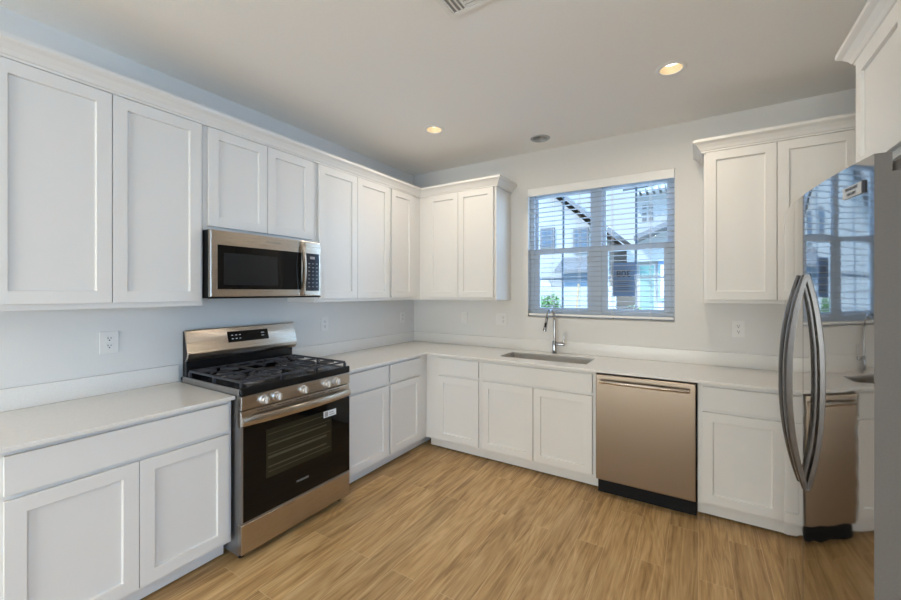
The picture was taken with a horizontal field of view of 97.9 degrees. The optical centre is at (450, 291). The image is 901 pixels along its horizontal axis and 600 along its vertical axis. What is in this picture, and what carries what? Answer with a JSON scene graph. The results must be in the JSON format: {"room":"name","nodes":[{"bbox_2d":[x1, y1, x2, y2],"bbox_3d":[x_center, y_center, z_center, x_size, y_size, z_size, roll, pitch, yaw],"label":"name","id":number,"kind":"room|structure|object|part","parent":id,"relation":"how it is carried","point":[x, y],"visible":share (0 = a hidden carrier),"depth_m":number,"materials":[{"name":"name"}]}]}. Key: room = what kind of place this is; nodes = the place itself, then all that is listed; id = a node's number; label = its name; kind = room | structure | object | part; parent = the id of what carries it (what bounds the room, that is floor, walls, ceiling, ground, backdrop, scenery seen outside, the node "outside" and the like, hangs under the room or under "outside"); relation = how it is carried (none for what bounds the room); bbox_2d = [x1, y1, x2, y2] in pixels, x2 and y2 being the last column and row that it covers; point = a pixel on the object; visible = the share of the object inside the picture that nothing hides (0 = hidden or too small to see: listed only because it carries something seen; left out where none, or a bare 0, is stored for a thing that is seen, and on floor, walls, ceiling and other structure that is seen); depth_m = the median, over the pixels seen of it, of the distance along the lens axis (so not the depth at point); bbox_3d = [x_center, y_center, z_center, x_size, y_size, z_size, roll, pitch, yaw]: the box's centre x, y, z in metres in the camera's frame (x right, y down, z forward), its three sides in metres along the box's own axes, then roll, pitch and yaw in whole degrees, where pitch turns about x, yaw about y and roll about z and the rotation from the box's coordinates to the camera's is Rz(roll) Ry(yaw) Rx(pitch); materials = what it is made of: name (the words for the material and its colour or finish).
{"room":"kitchen","nodes":[
{"label":"kitchen","id":0,"kind":"room"},
{"bbox_2d":[0,6,413,388],"bbox_3d":[-2.604,0.062,1.105,0.140,2.760,8.000,0,0,32],"label":"wall","id":1,"kind":"structure","parent":0,"point":[37,346],"depth_m":2.29,"materials":[{"name":"paint"}]},
{"bbox_2d":[0,364,178,411],"bbox_3d":[-1.913,0.502,2.054,0.019,0.104,0.868,0,0,32],"label":"backsplash","id":2,"kind":"structure","parent":1,"relation":"attached to","point":[14,398],"depth_m":2.04,"materials":[{"name":"stone"}]},
{"bbox_2d":[0,56,201,310],"bbox_3d":[-1.772,-0.445,1.977,0.339,1.050,0.834,0,0,32],"label":"upper cabinet","id":3,"kind":"object","parent":1,"relation":"attached to","point":[101,191],"visible":1,"depth_m":1.84,"materials":[{"name":"white wood"}]},
{"bbox_3d":[-1.742,-0.449,1.725,0.019,1.006,0.394,0,0,32],"label":"door","id":4,"kind":"part","parent":3,"relation":"part of","materials":[{"name":"white wood"}]},
{"bbox_3d":[-1.529,-0.449,2.063,0.019,1.006,0.397,0,0,32],"label":"door","id":5,"kind":"part","parent":3,"relation":"part of","materials":[{"name":"white wood"}]},
{"bbox_2d":[0,30,516,197],"bbox_3d":[-0.752,-0.997,2.713,0.930,0.082,3.417,0,0,38],"label":"crown molding","id":6,"kind":"structure","parent":3,"relation":"attached to","point":[12,47],"depth_m":2.17,"materials":[{"name":"white wood"}]},
{"bbox_2d":[99,331,118,353],"bbox_3d":[-1.864,0.277,2.141,0.011,0.120,0.082,0,0,32],"label":"wall outlet","id":7,"kind":"object","parent":1,"relation":"attached to","point":[109,340],"visible":1,"depth_m":2.14,"materials":[{"name":"paint"}]},
{"bbox_2d":[106,343,112,348],"bbox_3d":[-1.861,0.297,2.139,0.003,0.028,0.033,0,0,32],"label":"receptacle","id":8,"kind":"object","parent":7,"relation":"attached to","point":[108,345],"depth_m":2.14,"materials":[{"name":"paint"}]},
{"bbox_2d":[106,336,112,341],"bbox_3d":[-1.861,0.257,2.139,0.003,0.028,0.033,0,0,32],"label":"receptacle","id":9,"kind":"object","parent":7,"relation":"attached to","point":[108,338],"depth_m":2.14,"materials":[{"name":"paint"}]},
{"bbox_2d":[202,125,313,241],"bbox_3d":[-1.344,-0.664,2.659,0.339,0.612,0.775,0,0,32],"label":"upper cabinet","id":10,"kind":"object","parent":1,"relation":"attached to","point":[249,187],"visible":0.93,"depth_m":2.50,"materials":[{"name":"white wood"}]},
{"bbox_3d":[-1.305,-0.666,2.420,0.019,0.572,0.365,0,0,32],"label":"door","id":11,"kind":"part","parent":10,"relation":"part of","materials":[{"name":"white wood"}]},
{"bbox_2d":[202,229,320,298],"bbox_3d":[-1.299,-0.158,2.626,0.448,0.395,0.766,0,0,32],"label":"microwave oven","id":12,"kind":"object","parent":10,"relation":"attached to","point":[234,264],"visible":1,"depth_m":2.45,"materials":[{"name":"silver metal"}]},
{"bbox_3d":[-1.181,-0.142,2.477,0.001,0.256,0.562,0,0,32],"label":"door glass","id":13,"kind":"part","parent":12,"relation":"part of","materials":[{"name":"black glass"}]},
{"bbox_3d":[-1.013,-0.161,2.703,0.046,0.370,0.027,0,0,32],"label":"handle","id":14,"kind":"part","parent":12,"relation":"part of","materials":[{"name":"silver metal"}]},
{"bbox_3d":[-1.113,-0.666,2.725,0.019,0.572,0.349,0,0,32],"label":"door","id":15,"kind":"part","parent":10,"relation":"part of","materials":[{"name":"white wood"}]},
{"bbox_2d":[321,317,327,330],"bbox_3d":[-1.085,0.279,3.381,0.011,0.120,0.074,0,0,32],"label":"wall outlet","id":16,"kind":"object","parent":1,"relation":"attached to","point":[324,320],"visible":1,"depth_m":3.38,"materials":[{"name":"paint"}]},
{"bbox_2d":[287,163,388,301],"bbox_3d":[-0.915,-0.445,3.341,0.339,1.050,0.834,0,0,32],"label":"upper cabinet","id":17,"kind":"object","parent":1,"relation":"attached to","point":[351,213],"visible":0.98,"depth_m":3.19,"materials":[{"name":"white wood"}]},
{"bbox_3d":[-0.883,-0.449,3.092,0.019,1.006,0.390,0,0,32],"label":"door","id":18,"kind":"part","parent":17,"relation":"part of","materials":[{"name":"white wood"}]},
{"bbox_3d":[-0.673,-0.449,3.426,0.019,1.006,0.391,0,0,32],"label":"door","id":19,"kind":"part","parent":17,"relation":"part of","materials":[{"name":"white wood"}]},
{"bbox_2d":[400,311,404,322],"bbox_3d":[-0.524,0.277,4.274,0.011,0.120,0.074,0,0,32],"label":"wall outlet","id":20,"kind":"object","parent":1,"relation":"attached to","point":[402,314],"visible":1,"depth_m":4.27,"materials":[{"name":"paint"}]},
{"bbox_2d":[389,188,419,299],"bbox_3d":[-0.483,-0.445,4.029,0.339,1.050,0.788,0,0,32],"label":"upper cabinet","id":21,"kind":"object","parent":1,"relation":"attached to","point":[404,209],"visible":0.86,"depth_m":3.79,"materials":[{"name":"white wood"}]},
{"bbox_3d":[-0.462,-0.449,3.761,0.019,1.006,0.318,0,0,32],"label":"door","id":22,"kind":"part","parent":21,"relation":"part of","materials":[{"name":"white wood"}]},
{"bbox_2d":[0,0,867,175],"bbox_3d":[0.630,-1.478,-0.927,7.800,0.320,8.300,0,0,32],"label":"ceiling","id":23,"kind":"structure","parent":0,"point":[367,78],"depth_m":2.23,"materials":[{"name":"paint"}]},
{"bbox_2d":[424,125,443,133],"bbox_3d":[-0.134,-1.336,3.188,0.166,0.047,0.166,0,0,32],"label":"recessed light","id":24,"kind":"object","parent":23,"relation":"in","point":[432,129],"visible":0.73,"depth_m":3.23,"materials":[{"name":"white plastic"}]},
{"bbox_2d":[435,0,492,17],"bbox_3d":[0.062,-1.313,1.636,0.358,0.008,0.357,0,0,32],"label":"ceiling vent","id":25,"kind":"object","parent":23,"relation":"in","point":[453,8],"visible":1,"depth_m":1.79,"materials":[{"name":"white plastic"}]},
{"bbox_2d":[530,135,549,142],"bbox_3d":[0.772,-1.336,3.371,0.166,0.047,0.166,0,0,32],"label":"recessed light","id":26,"kind":"object","parent":23,"relation":"in","point":[538,138],"visible":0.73,"depth_m":3.41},
{"bbox_2d":[655,60,687,76],"bbox_3d":[1.304,-1.336,2.315,0.166,0.047,0.166,0,0,32],"label":"recessed light","id":27,"kind":"object","parent":23,"relation":"in","point":[671,68],"visible":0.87,"depth_m":2.34,"materials":[{"name":"white plastic"}]},
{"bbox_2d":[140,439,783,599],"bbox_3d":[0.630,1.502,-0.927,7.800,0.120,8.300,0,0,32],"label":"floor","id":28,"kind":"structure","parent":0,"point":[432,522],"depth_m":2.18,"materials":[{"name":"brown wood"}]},
{"bbox_2d":[0,401,230,599],"bbox_3d":[-1.647,1.008,1.901,0.627,0.868,0.839,0,0,32],"label":"base cabinet","id":29,"kind":"object","parent":28,"relation":"on","point":[125,512],"visible":0.95,"depth_m":1.68,"materials":[{"name":"white wood"}]},
{"bbox_3d":[-1.494,1.036,1.573,0.019,0.564,0.400,0,0,32],"label":"door","id":30,"kind":"part","parent":29,"relation":"part of","materials":[{"name":"white wood"}]},
{"bbox_3d":[-1.389,0.664,1.740,0.019,0.144,0.795,0,0,32],"label":"drawer","id":31,"kind":"part","parent":29,"relation":"part of","materials":[{"name":"white wood"}]},
{"bbox_2d":[0,364,234,453],"bbox_3d":[-1.647,0.511,1.887,0.647,0.123,0.868,0,0,32],"label":"countertop","id":32,"kind":"structure","parent":29,"relation":"on","point":[43,413],"depth_m":1.89,"materials":[{"name":"stone"}]},
{"bbox_3d":[-1.282,1.036,1.911,0.019,0.564,0.392,0,0,32],"label":"door","id":33,"kind":"part","parent":29,"relation":"part of","materials":[{"name":"white wood"}]},
{"bbox_2d":[181,322,350,557],"bbox_3d":[-1.158,0.840,2.550,0.711,1.204,0.770,0,0,32],"label":"gas range","id":34,"kind":"object","parent":28,"relation":"on","point":[290,413],"visible":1,"depth_m":2.38,"materials":[{"name":"grey metal"}]},
{"bbox_3d":[-1.380,0.407,2.698,0.002,0.006,0.240,0,0,32],"label":"oven vent trim","id":35,"kind":"part","parent":34,"relation":"part of","materials":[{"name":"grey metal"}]},
{"bbox_3d":[-1.159,0.517,2.296,0.136,0.016,0.136,0,0,32],"label":"burner","id":36,"kind":"part","parent":34,"relation":"part of","materials":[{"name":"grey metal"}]},
{"bbox_3d":[-1.022,0.596,2.163,0.030,0.052,0.052,0,0,32],"label":"burner knob","id":37,"kind":"part","parent":34,"relation":"part of","materials":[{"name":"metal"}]},
{"bbox_2d":[181,360,349,396],"bbox_3d":[-1.179,0.534,2.563,0.662,0.044,0.766,0,0,32],"label":"cooktop","id":38,"kind":"object","parent":34,"relation":"in","point":[264,387],"depth_m":2.36,"materials":[{"name":"black metal"}]},
{"bbox_3d":[-0.981,0.596,2.230,0.030,0.052,0.052,0,0,32],"label":"burner knob","id":39,"kind":"part","parent":34,"relation":"part of","materials":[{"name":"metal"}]},
{"bbox_3d":[-0.915,1.319,2.397,0.037,0.157,0.762,0,0,32],"label":"storage drawer","id":40,"kind":"part","parent":34,"relation":"part of","materials":[{"name":"silver metal"}]},
{"bbox_3d":[-0.915,0.594,2.397,0.036,0.072,0.762,0,0,32],"label":"control panel","id":41,"kind":"part","parent":34,"relation":"part of","materials":[{"name":"silver metal"}]},
{"bbox_3d":[-0.913,0.978,2.396,0.034,0.515,0.762,0,0,32],"label":"door edge trim","id":42,"kind":"part","parent":34,"relation":"part of","materials":[{"name":"black glass"}]},
{"bbox_3d":[-0.915,0.975,2.397,0.036,0.510,0.762,0,0,32],"label":"oven door","id":43,"kind":"part","parent":34,"relation":"part of","materials":[{"name":"black glass"}]},
{"bbox_3d":[-0.881,0.691,2.376,0.057,0.049,0.750,0,0,32],"label":"oven handle","id":44,"kind":"part","parent":34,"relation":"part of","materials":[{"name":"silver metal"}]},
{"bbox_3d":[-0.886,0.596,2.381,0.030,0.052,0.052,0,0,32],"label":"burner knob","id":45,"kind":"part","parent":34,"relation":"part of","materials":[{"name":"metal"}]},
{"bbox_3d":[-0.793,0.596,2.529,0.030,0.052,0.052,0,0,32],"label":"burner knob","id":46,"kind":"part","parent":34,"relation":"part of","materials":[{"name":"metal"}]},
{"bbox_3d":[-0.751,0.596,2.596,0.030,0.052,0.052,0,0,32],"label":"burner knob","id":47,"kind":"part","parent":34,"relation":"part of","materials":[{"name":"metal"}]},
{"bbox_2d":[347,364,387,483],"bbox_3d":[-0.880,1.008,3.123,0.627,0.868,0.478,0,0,32],"label":"base cabinet","id":48,"kind":"object","parent":28,"relation":"on","point":[368,398],"visible":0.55,"depth_m":2.96,"materials":[{"name":"white wood"}]},
{"bbox_3d":[-0.623,0.664,2.961,0.019,0.144,0.444,0,0,32],"label":"drawer","id":49,"kind":"part","parent":48,"relation":"part of","materials":[{"name":"white wood"}]},
{"bbox_2d":[381,355,430,465],"bbox_3d":[-0.452,1.008,3.805,0.627,0.868,1.131,0,0,32],"label":"base cabinet","id":50,"kind":"object","parent":28,"relation":"on","point":[406,378],"visible":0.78,"depth_m":3.36,"materials":[{"name":"white wood"}]},
{"bbox_3d":[-0.381,0.664,3.346,0.019,0.144,0.406,0,0,32],"label":"drawer","id":51,"kind":"part","parent":50,"relation":"part of","materials":[{"name":"white wood"}]},
{"bbox_3d":[-0.381,1.036,3.346,0.019,0.564,0.406,0,0,32],"label":"door","id":52,"kind":"part","parent":50,"relation":"part of","materials":[{"name":"white wood"}]},
{"bbox_2d":[292,331,778,390],"bbox_3d":[0.805,0.511,2.734,3.898,0.123,1.612,0,0,32],"label":"countertop","id":53,"kind":"structure","parent":50,"relation":"on","point":[752,371],"depth_m":3.20,"materials":[{"name":"stone"}]},
{"bbox_2d":[504,353,591,363],"bbox_3d":[0.812,0.667,3.314,0.775,0.186,0.374,0,0,32],"label":"sink","id":54,"kind":"object","parent":53,"relation":"in","point":[514,355],"visible":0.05,"depth_m":3.47,"materials":[{"name":"silver metal"}]},
{"bbox_2d":[543,309,564,353],"bbox_3d":[0.899,0.353,3.426,0.118,0.402,0.234,0,0,40],"label":"kitchen faucet","id":55,"kind":"object","parent":53,"relation":"on","point":[554,342],"visible":1,"depth_m":3.50,"materials":[{"name":"silver metal"}]},
{"bbox_3d":[0.881,0.298,3.448,0.022,0.292,0.195,0,0,36],"label":"spout","id":56,"kind":"part","parent":55,"relation":"part of","materials":[{"name":"silver metal"}]},
{"bbox_2d":[426,355,484,457],"bbox_3d":[0.173,1.008,3.710,0.568,0.868,0.627,0,0,32],"label":"base cabinet","id":57,"kind":"object","parent":28,"relation":"on","point":[453,385],"visible":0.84,"depth_m":3.44,"materials":[{"name":"white wood"}]},
{"bbox_3d":[0.065,0.663,3.419,0.408,0.138,0.019,0,0,32],"label":"drawer","id":58,"kind":"part","parent":57,"relation":"part of","materials":[{"name":"white wood"}]},
{"bbox_3d":[0.065,1.035,3.419,0.408,0.566,0.019,0,0,32],"label":"door","id":59,"kind":"part","parent":57,"relation":"part of","materials":[{"name":"white wood"}]},
{"bbox_2d":[481,360,597,485],"bbox_3d":[0.808,1.008,3.311,0.929,0.868,0.627,0,0,32],"label":"base cabinet","id":60,"kind":"object","parent":28,"relation":"on","point":[536,418],"visible":0.84,"depth_m":3.02,"materials":[{"name":"white wood"}]},
{"bbox_3d":[0.456,1.034,3.173,0.444,0.568,0.019,0,0,32],"label":"door","id":61,"kind":"part","parent":60,"relation":"part of","materials":[{"name":"white wood"}]},
{"bbox_3d":[0.644,0.661,3.055,0.888,0.134,0.019,0,0,32],"label":"drawer","id":62,"kind":"part","parent":60,"relation":"part of","materials":[{"name":"white wood"}]},
{"bbox_3d":[0.834,1.034,2.936,0.440,0.568,0.019,0,0,32],"label":"door","id":63,"kind":"part","parent":60,"relation":"part of","materials":[{"name":"white wood"}]},
{"bbox_2d":[596,373,696,515],"bbox_3d":[1.442,1.009,2.864,0.608,0.866,0.676,0,0,32],"label":"dishwasher","id":64,"kind":"object","parent":28,"relation":"on","point":[646,428],"visible":1,"depth_m":2.61,"materials":[{"name":"silver metal"}]},
{"bbox_3d":[1.267,0.629,2.594,0.536,0.026,0.032,0,0,32],"label":"handle","id":65,"kind":"part","parent":64,"relation":"part of","materials":[{"name":"silver metal"}]},
{"bbox_3d":[1.452,1.393,2.881,0.604,0.099,0.475,0,0,32],"label":"kick plate","id":66,"kind":"part","parent":64,"relation":"part of","materials":[{"name":"black metal"}]},
{"bbox_2d":[698,383,783,532],"bbox_3d":[1.912,1.008,2.617,0.444,0.868,0.627,0,0,32],"label":"base cabinet","id":67,"kind":"object","parent":28,"relation":"on","point":[741,436],"visible":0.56,"depth_m":2.36,"materials":[{"name":"white wood"}]},
{"bbox_3d":[1.752,0.663,2.359,0.401,0.138,0.019,0,0,32],"label":"drawer","id":68,"kind":"part","parent":67,"relation":"part of","materials":[{"name":"white wood"}]},
{"bbox_3d":[1.752,1.035,2.359,0.401,0.566,0.019,0,0,32],"label":"door","id":69,"kind":"part","parent":67,"relation":"part of","materials":[{"name":"white wood"}]},
{"bbox_2d":[778,151,900,599],"bbox_3d":[1.520,0.554,1.188,0.807,1.776,0.905,0,0,30],"label":"refrigerator","id":70,"kind":"object","parent":28,"relation":"on","point":[839,361],"visible":1,"depth_m":1.08,"materials":[{"name":"grey metal"}]},
{"bbox_3d":[1.216,0.306,1.402,0.066,0.728,0.031,0,0,30],"label":"handle","id":71,"kind":"part","parent":70,"relation":"part of","materials":[{"name":"metal"}]},
{"bbox_3d":[1.387,0.511,1.527,0.120,1.691,0.450,0,0,30],"label":"door","id":72,"kind":"part","parent":70,"relation":"part of","materials":[{"name":"silver metal"}]},
{"bbox_3d":[1.182,0.306,1.343,0.066,0.728,0.031,0,0,30],"label":"handle","id":73,"kind":"part","parent":70,"relation":"part of","materials":[{"name":"metal"}]},
{"bbox_2d":[414,88,855,479],"bbox_3d":[1.263,0.062,3.482,4.160,2.760,0.140,0,0,32],"label":"wall","id":74,"kind":"structure","parent":0,"point":[699,325],"depth_m":3.18,"materials":[{"name":"paint"}]},
{"bbox_2d":[461,312,467,322],"bbox_3d":[0.145,0.270,4.094,0.074,0.120,0.012,0,0,32],"label":"wall switch","id":75,"kind":"object","parent":74,"relation":"attached to","point":[464,315],"visible":1,"depth_m":4.09,"materials":[{"name":"paint"}]},
{"bbox_2d":[420,186,510,299],"bbox_3d":[0.130,-0.445,3.909,0.862,1.050,0.339,0,0,32],"label":"upper cabinet","id":76,"kind":"object","parent":74,"relation":"attached to","point":[465,236],"visible":0.98,"depth_m":3.73,"materials":[{"name":"white wood"}]},
{"bbox_3d":[-0.074,-0.449,3.849,0.350,1.006,0.019,0,0,32],"label":"door","id":77,"kind":"part","parent":76,"relation":"part of","materials":[{"name":"white wood"}]},
{"bbox_3d":[0.234,-0.449,3.655,0.370,1.006,0.019,0,0,32],"label":"door","id":78,"kind":"part","parent":76,"relation":"part of","materials":[{"name":"white wood"}]},
{"bbox_2d":[496,313,506,325],"bbox_3d":[0.502,0.272,3.869,0.117,0.120,0.012,0,0,32],"label":"wall outlet","id":79,"kind":"object","parent":74,"relation":"attached to","point":[501,318],"visible":1,"depth_m":3.87,"materials":[{"name":"paint"}]},
{"bbox_2d":[292,331,778,370],"bbox_3d":[0.805,0.502,2.734,3.898,0.104,1.612,0,0,32],"label":"backsplash","id":80,"kind":"structure","parent":74,"relation":"attached to","point":[738,360],"depth_m":3.38,"materials":[{"name":"stone"}]},
{"bbox_2d":[528,316,674,321],"bbox_3d":[1.268,0.237,3.434,1.215,0.007,0.065,0,0,32],"label":"trim","id":81,"kind":"structure","parent":74,"relation":"attached to","point":[528,316],"depth_m":3.36,"materials":[{"name":"paint"}]},
{"bbox_2d":[530,177,674,320],"bbox_3d":[1.301,-0.368,3.487,1.215,1.210,0.060,0,0,32],"label":"window","id":82,"kind":"structure","parent":74,"relation":"in","point":[602,283],"depth_m":3.46,"materials":[{"name":"plastic"}]},
{"bbox_3d":[1.045,-0.097,3.634,0.540,0.607,0.026,0,0,32],"label":"sash","id":83,"kind":"part","parent":82,"relation":"part of","materials":[{"name":"plastic"}]},
{"bbox_3d":[1.059,-0.643,3.656,0.540,0.570,0.022,0,0,32],"label":"sash","id":84,"kind":"part","parent":82,"relation":"part of","materials":[{"name":"plastic"}]},
{"bbox_2d":[528,168,674,319],"bbox_3d":[1.262,-0.370,3.425,1.211,1.199,0.068,0,0,32],"label":"window blind","id":85,"kind":"object","parent":82,"relation":"attached to","point":[667,173],"visible":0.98,"depth_m":3.37,"materials":[{"name":"white plastic"}]},
{"bbox_3d":[1.154,-0.357,3.504,0.014,1.122,0.051,0,0,32],"label":"ladder cord","id":86,"kind":"part","parent":85,"relation":"part of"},
{"bbox_3d":[1.267,0.214,3.433,1.203,0.020,0.050,0,0,32],"label":"rail","id":87,"kind":"part","parent":85,"relation":"part of","materials":[{"name":"white plastic"}]},
{"bbox_3d":[1.389,-0.357,3.356,0.014,1.122,0.051,0,0,32],"label":"ladder cord","id":88,"kind":"part","parent":85,"relation":"part of","materials":[{"name":"white fabric"}]},
{"bbox_3d":[1.636,-0.357,3.200,0.014,1.122,0.051,0,0,32],"label":"ladder cord","id":89,"kind":"part","parent":85,"relation":"part of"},
{"bbox_2d":[614,262,633,295],"bbox_3d":[1.472,-0.103,3.342,0.171,0.286,0.004,0,0,32],"label":"sign","id":90,"kind":"object","parent":82,"relation":"attached to","point":[621,283],"visible":0.84,"depth_m":3.34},
{"bbox_3d":[1.560,-0.097,3.310,0.530,0.607,0.026,0,0,32],"label":"sash","id":91,"kind":"part","parent":82,"relation":"part of","materials":[{"name":"plastic"}]},
{"bbox_3d":[1.574,-0.643,3.332,0.530,0.570,0.022,0,0,32],"label":"sash","id":92,"kind":"part","parent":82,"relation":"part of","materials":[{"name":"plastic"}]},
{"bbox_2d":[732,321,744,337],"bbox_3d":[2.104,0.273,2.864,0.074,0.120,0.011,0,0,32],"label":"wall outlet","id":93,"kind":"object","parent":74,"relation":"attached to","point":[738,327],"visible":1,"depth_m":2.86,"materials":[{"name":"paint"}]},
{"bbox_2d":[693,112,855,165],"bbox_3d":[2.274,-0.997,2.536,1.198,0.082,0.384,0,0,32],"label":"crown molding","id":94,"kind":"structure","parent":74,"relation":"attached to","point":[844,122],"depth_m":2.48,"materials":[{"name":"white wood"}]},
{"bbox_2d":[703,129,855,303],"bbox_3d":[2.313,-0.445,2.538,1.132,1.050,0.339,0,0,32],"label":"upper cabinet","id":95,"kind":"object","parent":74,"relation":"attached to","point":[748,192],"visible":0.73,"depth_m":2.56,"materials":[{"name":"white wood"}]},
{"bbox_3d":[1.918,-0.449,2.597,0.376,1.006,0.019,0,0,32],"label":"door","id":96,"kind":"part","parent":95,"relation":"part of","materials":[{"name":"white wood"}]},
{"bbox_3d":[2.239,-0.449,2.396,0.375,1.006,0.019,0,0,32],"label":"door","id":97,"kind":"part","parent":95,"relation":"part of","materials":[{"name":"white wood"}]},
{"bbox_3d":[2.258,0.062,1.268,0.120,2.760,2.550,0,0,32],"label":"wall","id":98,"kind":"structure","parent":0,"visible":0},
{"bbox_2d":[856,0,900,162],"bbox_3d":[1.708,-0.717,1.088,0.612,0.507,0.950,0,0,32],"label":"upper cabinet","id":99,"kind":"object","parent":98,"relation":"attached to","point":[878,69],"visible":0.8,"depth_m":1.43,"materials":[{"name":"white wood"}]},
{"bbox_2d":[835,0,899,66],"bbox_3d":[1.690,-0.997,1.099,0.658,0.082,1.080,0,0,32],"label":"crown molding","id":100,"kind":"structure","parent":99,"relation":"attached to","point":[874,14],"depth_m":1.49,"materials":[{"name":"white wood"}]},
{"label":"outside","id":101,"kind":"structure","parent":0,"visible":0},
{"bbox_3d":[19.856,1.717,27.324,70.000,0.150,59.700,0,0,32],"label":"ground","id":102,"kind":"structure","parent":101,"visible":0},
{"bbox_2d":[541,294,561,307],"bbox_3d":[2.196,0.841,8.709,0.708,1.603,0.711,0,0,32],"label":"bush","id":103,"kind":"object","parent":102,"relation":"on","point":[552,295],"visible":0.18,"depth_m":8.63,"materials":[{"name":"green plant"}]},
{"bbox_2d":[575,284,578,307],"bbox_3d":[2.805,0.732,8.831,0.200,1.820,0.040,0,0,32],"label":"wooden stake","id":104,"kind":"object","parent":102,"relation":"on","point":[577,295],"visible":0.21,"depth_m":8.78,"materials":[{"name":"brown wood"}]},
{"bbox_2d":[541,286,615,308],"bbox_3d":[3.048,0.762,9.452,1.750,1.760,0.150,0,0,32],"label":"wall","id":105,"kind":"structure","parent":102,"relation":"on","point":[570,297],"depth_m":9.46,"materials":[{"name":"white paint"}]},
{"bbox_2d":[539,196,634,308],"bbox_3d":[4.050,-1.273,15.465,5.750,5.830,9.000,0,0,32],"label":"neighbor house","id":106,"kind":"structure","parent":102,"relation":"on","point":[573,271],"depth_m":11.66,"materials":[{"name":"white paint"}]},
{"bbox_3d":[2.770,0.617,11.877,0.600,2.050,0.040,0,0,32],"label":"arched doorway","id":107,"kind":"part","parent":106,"relation":"part of","materials":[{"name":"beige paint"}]},
{"bbox_3d":[2.893,-1.608,11.734,0.320,0.500,0.010,0,0,32],"label":"pane","id":108,"kind":"part","parent":106,"relation":"part of","materials":[{"name":"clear glass"}]},
{"bbox_3d":[3.723,-1.458,11.213,0.320,0.600,0.010,0,0,32],"label":"pane","id":109,"kind":"part","parent":106,"relation":"part of","materials":[{"name":"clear glass"}]},
{"bbox_2d":[623,184,666,309],"bbox_3d":[8.154,-1.768,13.595,3.030,6.820,8.000,0,0,32],"label":"neighbor house","id":110,"kind":"structure","parent":102,"relation":"on","point":[644,269],"depth_m":11.14,"materials":[{"name":"white paint"}]},
{"bbox_3d":[5.611,0.352,11.196,0.345,2.180,0.030,0,0,32],"label":"door","id":111,"kind":"part","parent":110,"relation":"part of","materials":[{"name":"teal glass"}]},
{"bbox_2d":[642,204,652,220],"bbox_3d":[5.661,-2.263,11.253,0.280,0.450,0.020,0,0,32],"label":"window","id":112,"kind":"structure","parent":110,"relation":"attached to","point":[646,214],"depth_m":11.26,"materials":[{"name":"glass"}]},
{"bbox_3d":[5.635,0.332,11.240,0.430,2.220,0.070,0,0,32],"label":"door","id":113,"kind":"part","parent":110,"relation":"part of","materials":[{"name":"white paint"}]},
{"bbox_3d":[6.424,-2.930,10.484,2.650,0.416,0.490,0,0,32],"label":"eave trim","id":114,"kind":"part","parent":110,"relation":"part of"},
{"bbox_3d":[5.985,-0.298,10.979,0.180,0.960,0.020,0,0,32],"label":"pane","id":115,"kind":"part","parent":110,"relation":"part of","materials":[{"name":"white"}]}
]}

